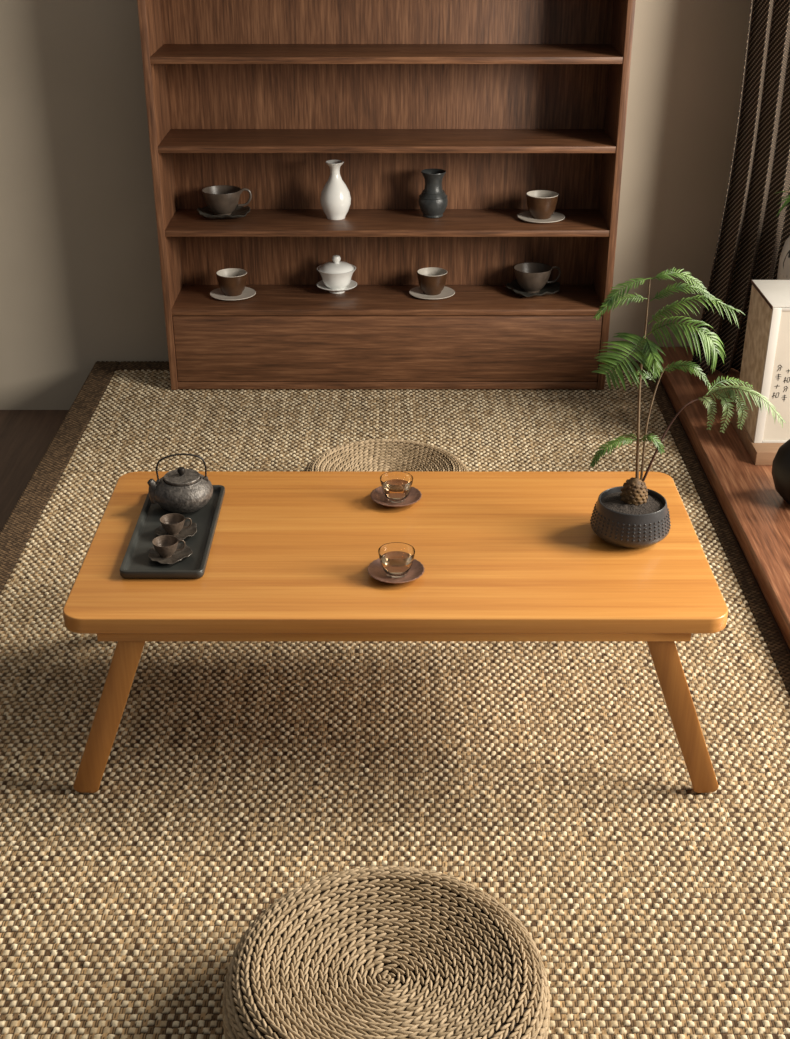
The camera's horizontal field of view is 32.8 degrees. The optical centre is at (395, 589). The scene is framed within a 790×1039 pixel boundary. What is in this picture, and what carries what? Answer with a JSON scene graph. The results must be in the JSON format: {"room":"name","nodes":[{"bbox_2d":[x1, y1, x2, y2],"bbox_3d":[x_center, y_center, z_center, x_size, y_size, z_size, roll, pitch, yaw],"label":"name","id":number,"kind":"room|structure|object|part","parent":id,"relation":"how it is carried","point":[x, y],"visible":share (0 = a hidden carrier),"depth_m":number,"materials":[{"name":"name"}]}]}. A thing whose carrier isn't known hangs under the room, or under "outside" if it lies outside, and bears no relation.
{"room":"tea room","nodes":[
{"label":"tea room","id":0,"kind":"room"},
{"bbox_2d":[0,410,68,531],"bbox_3d":[-1.593,0.363,2.492,2.015,0.050,3.575,0,30,0],"label":"floor","id":1,"kind":"structure","parent":0,"point":[25,435],"depth_m":3.79,"materials":[{"name":"brown wood"}]},
{"bbox_2d":[0,361,789,1038],"bbox_3d":[-0.068,0.073,2.640,1.631,0.005,3.019,0,30,0],"label":"woven rug","id":2,"kind":"object","parent":1,"relation":"on","point":[550,779],"visible":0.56,"depth_m":2.24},
{"bbox_2d":[137,0,635,389],"bbox_3d":[-0.023,-1.090,3.581,1.206,1.087,0.244,0,30,0],"label":"display cabinet","id":3,"kind":"object","parent":2,"relation":"on","point":[511,99],"visible":1,"depth_m":3.64,"materials":[{"name":"brown wood"}]},
{"bbox_3d":[-0.617,-1.090,3.581,0.019,1.087,0.244,0,30,0],"label":"panel","id":4,"kind":"part","parent":3,"relation":"part of","materials":[{"name":"brown wood"}]},
{"bbox_2d":[196,204,250,218],"bbox_3d":[-0.467,-1.027,3.653,0.146,0.021,0.150,5,30,8],"label":"saucer","id":5,"kind":"object","parent":3,"relation":"on","point":[239,212],"visible":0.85,"depth_m":3.65,"materials":[{"name":"ceramic"}]},
{"bbox_2d":[202,185,251,215],"bbox_3d":[-0.466,-1.050,3.635,0.116,0.068,0.105,17,34,27],"label":"tea cup","id":6,"kind":"object","parent":5,"relation":"on","point":[221,200],"visible":0.98,"depth_m":3.62,"materials":[{"name":"grey ceramic"}]},
{"bbox_3d":[-0.409,-1.064,3.641,0.038,0.049,0.007,-4,30,-7],"label":"handle","id":7,"kind":"part","parent":6,"relation":"part of","materials":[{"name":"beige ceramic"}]},
{"bbox_2d":[210,287,255,300],"bbox_3d":[-0.454,-0.823,3.739,0.128,0.008,0.128,0,30,0],"label":"saucer","id":8,"kind":"object","parent":3,"relation":"on","point":[248,292],"visible":0.75,"depth_m":3.73,"materials":[{"name":"white ceramic"}]},
{"bbox_2d":[216,268,246,295],"bbox_3d":[-0.454,-0.850,3.724,0.085,0.060,0.085,0,30,0],"label":"cup","id":9,"kind":"object","parent":8,"relation":"on","point":[231,281],"visible":1,"depth_m":3.70,"materials":[{"name":"brown ceramic"}]},
{"bbox_2d":[320,160,350,219],"bbox_3d":[-0.162,-1.072,3.602,0.083,0.148,0.083,0,30,0],"label":"bottle vase","id":10,"kind":"object","parent":3,"relation":"on","point":[335,199],"visible":1,"depth_m":3.58,"materials":[{"name":"white ceramic"}]},
{"bbox_2d":[316,280,356,293],"bbox_3d":[-0.166,-0.847,3.768,0.114,0.022,0.114,0,30,0],"label":"saucer","id":11,"kind":"object","parent":3,"relation":"on","point":[320,284],"visible":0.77,"depth_m":3.76,"materials":[{"name":"white ceramic"}]},
{"bbox_2d":[317,255,355,289],"bbox_3d":[-0.166,-0.888,3.745,0.110,0.090,0.110,0,30,0],"label":"lidded bowl","id":12,"kind":"object","parent":11,"relation":"on","point":[336,274],"visible":1,"depth_m":3.72,"materials":[{"name":"white ceramic"}]},
{"bbox_3d":[-0.166,-0.900,3.738,0.098,0.022,0.098,0,30,0],"label":"lid","id":13,"kind":"part","parent":12,"relation":"part of","materials":[{"name":"white ceramic"}]},
{"bbox_3d":[-0.166,-0.918,3.728,0.025,0.021,0.025,0,30,0],"label":"knob","id":14,"kind":"part","parent":12,"relation":"part of","materials":[{"name":"white ceramic"}]},
{"bbox_2d":[150,44,622,63],"bbox_3d":[-0.023,-1.364,3.419,1.168,0.016,0.230,0,30,0],"label":"shelf","id":15,"kind":"object","parent":3,"relation":"attached to","point":[159,53],"depth_m":3.35,"materials":[{"name":"brown wood"}]},
{"bbox_2d":[158,129,615,152],"bbox_3d":[-0.023,-1.178,3.525,1.168,0.016,0.230,0,30,0],"label":"shelf","id":16,"kind":"object","parent":3,"relation":"attached to","point":[169,140],"depth_m":3.48,"materials":[{"name":"brown wood"}]},
{"bbox_2d":[171,285,602,315],"bbox_3d":[-0.023,-0.807,3.736,1.168,0.016,0.230,0,30,0],"label":"shelf","id":17,"kind":"object","parent":3,"relation":"attached to","point":[188,300],"depth_m":3.69,"materials":[{"name":"brown wood"}]},
{"bbox_3d":[-0.023,-1.139,3.686,1.168,1.068,0.012,0,30,0],"label":"panel","id":18,"kind":"part","parent":3,"relation":"part of","materials":[{"name":"brown wood"}]},
{"bbox_2d":[165,209,609,236],"bbox_3d":[-0.023,-0.993,3.630,1.168,0.016,0.230,0,30,0],"label":"shelf","id":19,"kind":"object","parent":3,"relation":"attached to","point":[180,222],"depth_m":3.58,"materials":[{"name":"brown wood"}]},
{"bbox_3d":[-0.023,-0.665,3.696,1.165,0.186,0.018,0,30,0],"label":"drawer","id":20,"kind":"part","parent":3,"relation":"part of","materials":[{"name":"brown wood"}]},
{"bbox_2d":[409,286,454,298],"bbox_3d":[0.100,-0.828,3.747,0.128,0.008,0.128,0,30,0],"label":"saucer","id":21,"kind":"object","parent":3,"relation":"on","point":[447,292],"visible":0.74,"depth_m":3.73,"materials":[{"name":"white ceramic"}]},
{"bbox_2d":[417,267,446,294],"bbox_3d":[0.100,-0.855,3.732,0.084,0.060,0.084,0,30,0],"label":"cup","id":22,"kind":"object","parent":21,"relation":"on","point":[432,280],"visible":1,"depth_m":3.71,"materials":[{"name":"brown ceramic"}]},
{"bbox_2d":[419,169,447,217],"bbox_3d":[0.101,-1.069,3.628,0.079,0.119,0.079,0,30,0],"label":"vase","id":23,"kind":"object","parent":3,"relation":"on","point":[433,200],"visible":1,"depth_m":3.61,"materials":[{"name":"grey ceramic"}]},
{"bbox_2d":[506,279,559,296],"bbox_3d":[0.385,-0.843,3.760,0.156,0.022,0.152,-6,30,-10],"label":"saucer","id":24,"kind":"object","parent":3,"relation":"on","point":[550,288],"visible":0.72,"depth_m":3.76,"materials":[{"name":"ceramic"}]},
{"bbox_2d":[514,262,560,292],"bbox_3d":[0.385,-0.866,3.743,0.116,0.068,0.105,17,34,27],"label":"tea cup","id":25,"kind":"object","parent":24,"relation":"on","point":[531,277],"visible":1,"depth_m":3.73,"materials":[{"name":"grey ceramic"}]},
{"bbox_3d":[0.441,-0.879,3.749,0.038,0.049,0.007,-4,30,-7],"label":"handle","id":26,"kind":"part","parent":25,"relation":"part of","materials":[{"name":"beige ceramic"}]},
{"bbox_2d":[517,211,564,222],"bbox_3d":[0.392,-1.005,3.627,0.128,0.008,0.128,0,30,0],"label":"saucer","id":27,"kind":"object","parent":3,"relation":"on","point":[526,216],"visible":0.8,"depth_m":3.62,"materials":[{"name":"white ceramic"}]},
{"bbox_2d":[526,190,557,219],"bbox_3d":[0.392,-1.033,3.611,0.086,0.062,0.086,0,30,0],"label":"cup","id":28,"kind":"object","parent":27,"relation":"on","point":[541,204],"visible":1,"depth_m":3.59,"materials":[{"name":"brown ceramic"}]},
{"bbox_3d":[0.571,-1.090,3.581,0.019,1.087,0.244,0,30,0],"label":"panel","id":29,"kind":"part","parent":3,"relation":"part of","materials":[{"name":"brown wood"}]},
{"bbox_2d":[222,865,550,1038],"bbox_3d":[-0.012,0.520,1.700,0.412,0.137,0.412,-12,32,-21],"label":"pouf","id":30,"kind":"object","parent":2,"relation":"on","point":[374,952],"visible":1,"depth_m":1.68,"materials":[{"name":"wicker"}]},
{"bbox_2d":[304,439,468,470],"bbox_3d":[-0.022,-0.212,2.993,0.388,0.134,0.388,1,30,3],"label":"pouf","id":31,"kind":"object","parent":2,"relation":"on","point":[377,454],"visible":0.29,"depth_m":3.03,"materials":[{"name":"wicker"}]},
{"bbox_2d":[63,471,727,792],"bbox_3d":[0.000,0.058,2.320,1.045,0.335,0.530,0,30,0],"label":"table","id":32,"kind":"object","parent":2,"relation":"on","point":[504,555],"visible":0.86,"depth_m":2.13,"materials":[{"name":"brown wood"}]},
{"bbox_3d":[-0.448,0.191,2.112,0.149,0.308,0.019,0,30,0],"label":"leg","id":33,"kind":"part","parent":32,"relation":"part of","materials":[{"name":"brown wood"}]},
{"bbox_2d":[120,485,224,578],"bbox_3d":[-0.368,-0.101,2.245,0.132,0.015,0.320,0,30,0],"label":"tray","id":34,"kind":"object","parent":32,"relation":"on","point":[136,564],"visible":0.71,"depth_m":2.20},
{"bbox_2d":[148,543,192,563],"bbox_3d":[-0.365,-0.058,2.163,0.070,0.010,0.072,-20,35,-31],"label":"saucer","id":35,"kind":"object","parent":34,"relation":"on","point":[153,555],"visible":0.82,"depth_m":2.16,"materials":[{"name":"brown ceramic"}]},
{"bbox_2d":[152,535,185,557],"bbox_3d":[-0.368,-0.068,2.159,0.046,0.028,0.041,-26,39,-38],"label":"tea cup","id":36,"kind":"object","parent":35,"relation":"on","point":[165,546],"visible":1,"depth_m":2.16,"materials":[{"name":"brown ceramic"}]},
{"bbox_3d":[-0.345,-0.072,2.159,0.015,0.020,0.003,-3,30,-5],"label":"handle","id":37,"kind":"part","parent":36,"relation":"part of","materials":[{"name":"brown ceramic"}]},
{"bbox_2d":[155,521,196,539],"bbox_3d":[-0.364,-0.097,2.232,0.072,0.010,0.070,-15,33,-25],"label":"saucer","id":38,"kind":"object","parent":34,"relation":"on","point":[186,532],"visible":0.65,"depth_m":2.23,"materials":[{"name":"brown ceramic"}]},
{"bbox_2d":[160,513,191,534],"bbox_3d":[-0.368,-0.107,2.228,0.046,0.028,0.041,-26,39,-38],"label":"tea cup","id":39,"kind":"object","parent":38,"relation":"on","point":[172,523],"visible":0.99,"depth_m":2.23,"materials":[{"name":"brown ceramic"}]},
{"bbox_3d":[-0.346,-0.111,2.227,0.015,0.020,0.003,-3,30,-5],"label":"handle","id":40,"kind":"part","parent":39,"relation":"part of","materials":[{"name":"brown ceramic"}]},
{"bbox_2d":[147,453,212,513],"bbox_3d":[-0.366,-0.188,2.301,0.103,0.100,0.103,-26,38,-37],"label":"teapot","id":41,"kind":"object","parent":34,"relation":"on","point":[181,490],"visible":1,"depth_m":2.28,"materials":[{"name":"grey metal"}]},
{"bbox_3d":[-0.406,-0.171,2.304,0.035,0.044,0.035,16,33,26],"label":"spout","id":42,"kind":"part","parent":41,"relation":"part of","materials":[{"name":"metal"}]},
{"bbox_3d":[-0.366,-0.194,2.298,0.062,0.008,0.062,-4,30,-8],"label":"lid","id":43,"kind":"part","parent":41,"relation":"part of","materials":[{"name":"metal"}]},
{"bbox_3d":[-0.366,-0.203,2.293,0.014,0.015,0.014,-4,30,-8],"label":"knob","id":44,"kind":"part","parent":41,"relation":"part of","materials":[{"name":"metal"}]},
{"bbox_3d":[-0.366,-0.208,2.290,0.086,0.053,0.003,-5,30,-8],"label":"handle","id":45,"kind":"part","parent":41,"relation":"part of","materials":[{"name":"black metal"}]},
{"bbox_2d":[367,558,424,583],"bbox_3d":[0.000,-0.028,2.120,0.091,0.012,0.091,0,30,0],"label":"saucer","id":46,"kind":"object","parent":32,"relation":"on","point":[375,569],"visible":0.64,"depth_m":2.12,"materials":[{"name":"brown ceramic"}]},
{"bbox_2d":[378,542,414,578],"bbox_3d":[0.001,-0.044,2.111,0.058,0.041,0.058,0,30,0],"label":"tea cup","id":47,"kind":"object","parent":46,"relation":"on","point":[396,558],"visible":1,"depth_m":2.11,"materials":[{"name":"clear glass"}]},
{"bbox_2d":[370,486,421,506],"bbox_3d":[0.000,-0.162,2.355,0.091,0.012,0.091,0,30,0],"label":"saucer","id":48,"kind":"object","parent":32,"relation":"on","point":[377,495],"visible":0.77,"depth_m":2.35,"materials":[{"name":"brown ceramic"}]},
{"bbox_2d":[380,471,412,502],"bbox_3d":[0.001,-0.177,2.346,0.058,0.041,0.058,0,30,0],"label":"tea cup","id":49,"kind":"object","parent":48,"relation":"on","point":[396,486],"visible":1,"depth_m":2.34,"materials":[{"name":"clear glass"}]},
{"bbox_3d":[0.448,0.191,2.112,0.149,0.308,0.019,0,30,0],"label":"leg","id":50,"kind":"part","parent":32,"relation":"part of","materials":[{"name":"brown wood"}]},
{"bbox_2d":[589,267,785,547],"bbox_3d":[0.452,-0.291,2.148,0.315,0.442,0.139,-7,30,-12],"label":"potted fern","id":51,"kind":"object","parent":32,"relation":"on","point":[629,515],"visible":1,"depth_m":2.13,"materials":[{"name":"plant"}]},
{"bbox_3d":[0.390,-0.326,2.126,0.009,0.336,0.019,-25,38,-37],"label":"stem","id":52,"kind":"part","parent":51,"relation":"part of","materials":[{"name":"brown plant"}]},
{"bbox_3d":[0.414,-0.268,2.174,0.010,0.186,0.046,26,38,37],"label":"stem","id":53,"kind":"part","parent":51,"relation":"part of","materials":[{"name":"brown plant"}]},
{"bbox_3d":[0.456,-0.247,2.183,0.110,0.141,0.010,-10,31,-16],"label":"stem","id":54,"kind":"part","parent":51,"relation":"part of","materials":[{"name":"plant"}]},
{"bbox_2d":[657,373,789,654],"bbox_3d":[0.357,0.251,2.485,2.485,0.152,3.474,0,30,0],"label":"raised platform","id":55,"kind":"object","parent":1,"relation":"on","point":[670,402],"visible":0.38,"depth_m":3.01,"materials":[{"name":"brown wood"}]},
{"bbox_2d":[653,347,789,648],"bbox_3d":[1.176,0.115,2.523,0.848,0.047,3.274,0,30,0],"label":"wooden ledge","id":56,"kind":"object","parent":55,"relation":"on","point":[756,513],"visible":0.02,"depth_m":3.12,"materials":[{"name":"brown wood"}]},
{"bbox_2d":[691,0,789,374],"bbox_3d":[1.118,-1.590,3.186,0.603,2.259,0.076,0,30,0],"label":"curtain","id":57,"kind":"object","parent":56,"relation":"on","point":[751,238],"visible":0.67,"depth_m":3.49,"materials":[{"name":"fabric"}]},
{"bbox_2d":[731,280,789,464],"bbox_3d":[1.005,-0.525,3.227,0.300,0.371,0.270,0,30,0],"label":"lantern","id":58,"kind":"object","parent":56,"relation":"on","point":[765,365],"visible":0.99,"depth_m":3.19,"materials":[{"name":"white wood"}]},
{"bbox_3d":[1.001,-0.500,3.153,0.280,0.332,0.007,0,30,0],"label":"frame","id":59,"kind":"part","parent":58,"relation":"part of","materials":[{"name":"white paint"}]},
{"bbox_3d":[1.001,-0.500,3.154,0.240,0.320,0.002,0,30,0],"label":"paper panel","id":60,"kind":"part","parent":58,"relation":"part of","materials":[{"name":"white paper"}]},
{"bbox_2d":[772,439,789,504],"bbox_3d":[0.925,-0.279,2.987,0.170,0.180,0.170,0,30,0],"label":"round vase","id":61,"kind":"object","parent":56,"relation":"on","point":[781,462],"visible":1,"depth_m":2.97,"materials":[{"name":"black ceramic"}]},
{"bbox_2d":[774,187,789,279],"bbox_3d":[1.081,-0.740,3.433,0.291,0.542,0.226,0,30,0],"label":"potted plant","id":62,"kind":"object","parent":56,"relation":"on","point":[784,260],"visible":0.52,"depth_m":3.37,"materials":[{"name":"white"}]},
{"bbox_2d":[0,0,750,409],"bbox_3d":[-0.200,-1.721,3.421,4.800,2.858,0.100,0,30,0],"label":"wall","id":63,"kind":"structure","parent":0,"point":[81,280],"depth_m":3.70,"materials":[{"name":"paint"}]},
{"bbox_2d":[590,486,670,547],"bbox_3d":[0.388,-0.118,2.223,0.132,0.068,0.132,0,30,0],"label":"pot","id":64,"kind":"object","parent":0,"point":[620,517],"depth_m":2.19,"materials":[{"name":"ceramic"}]}
]}

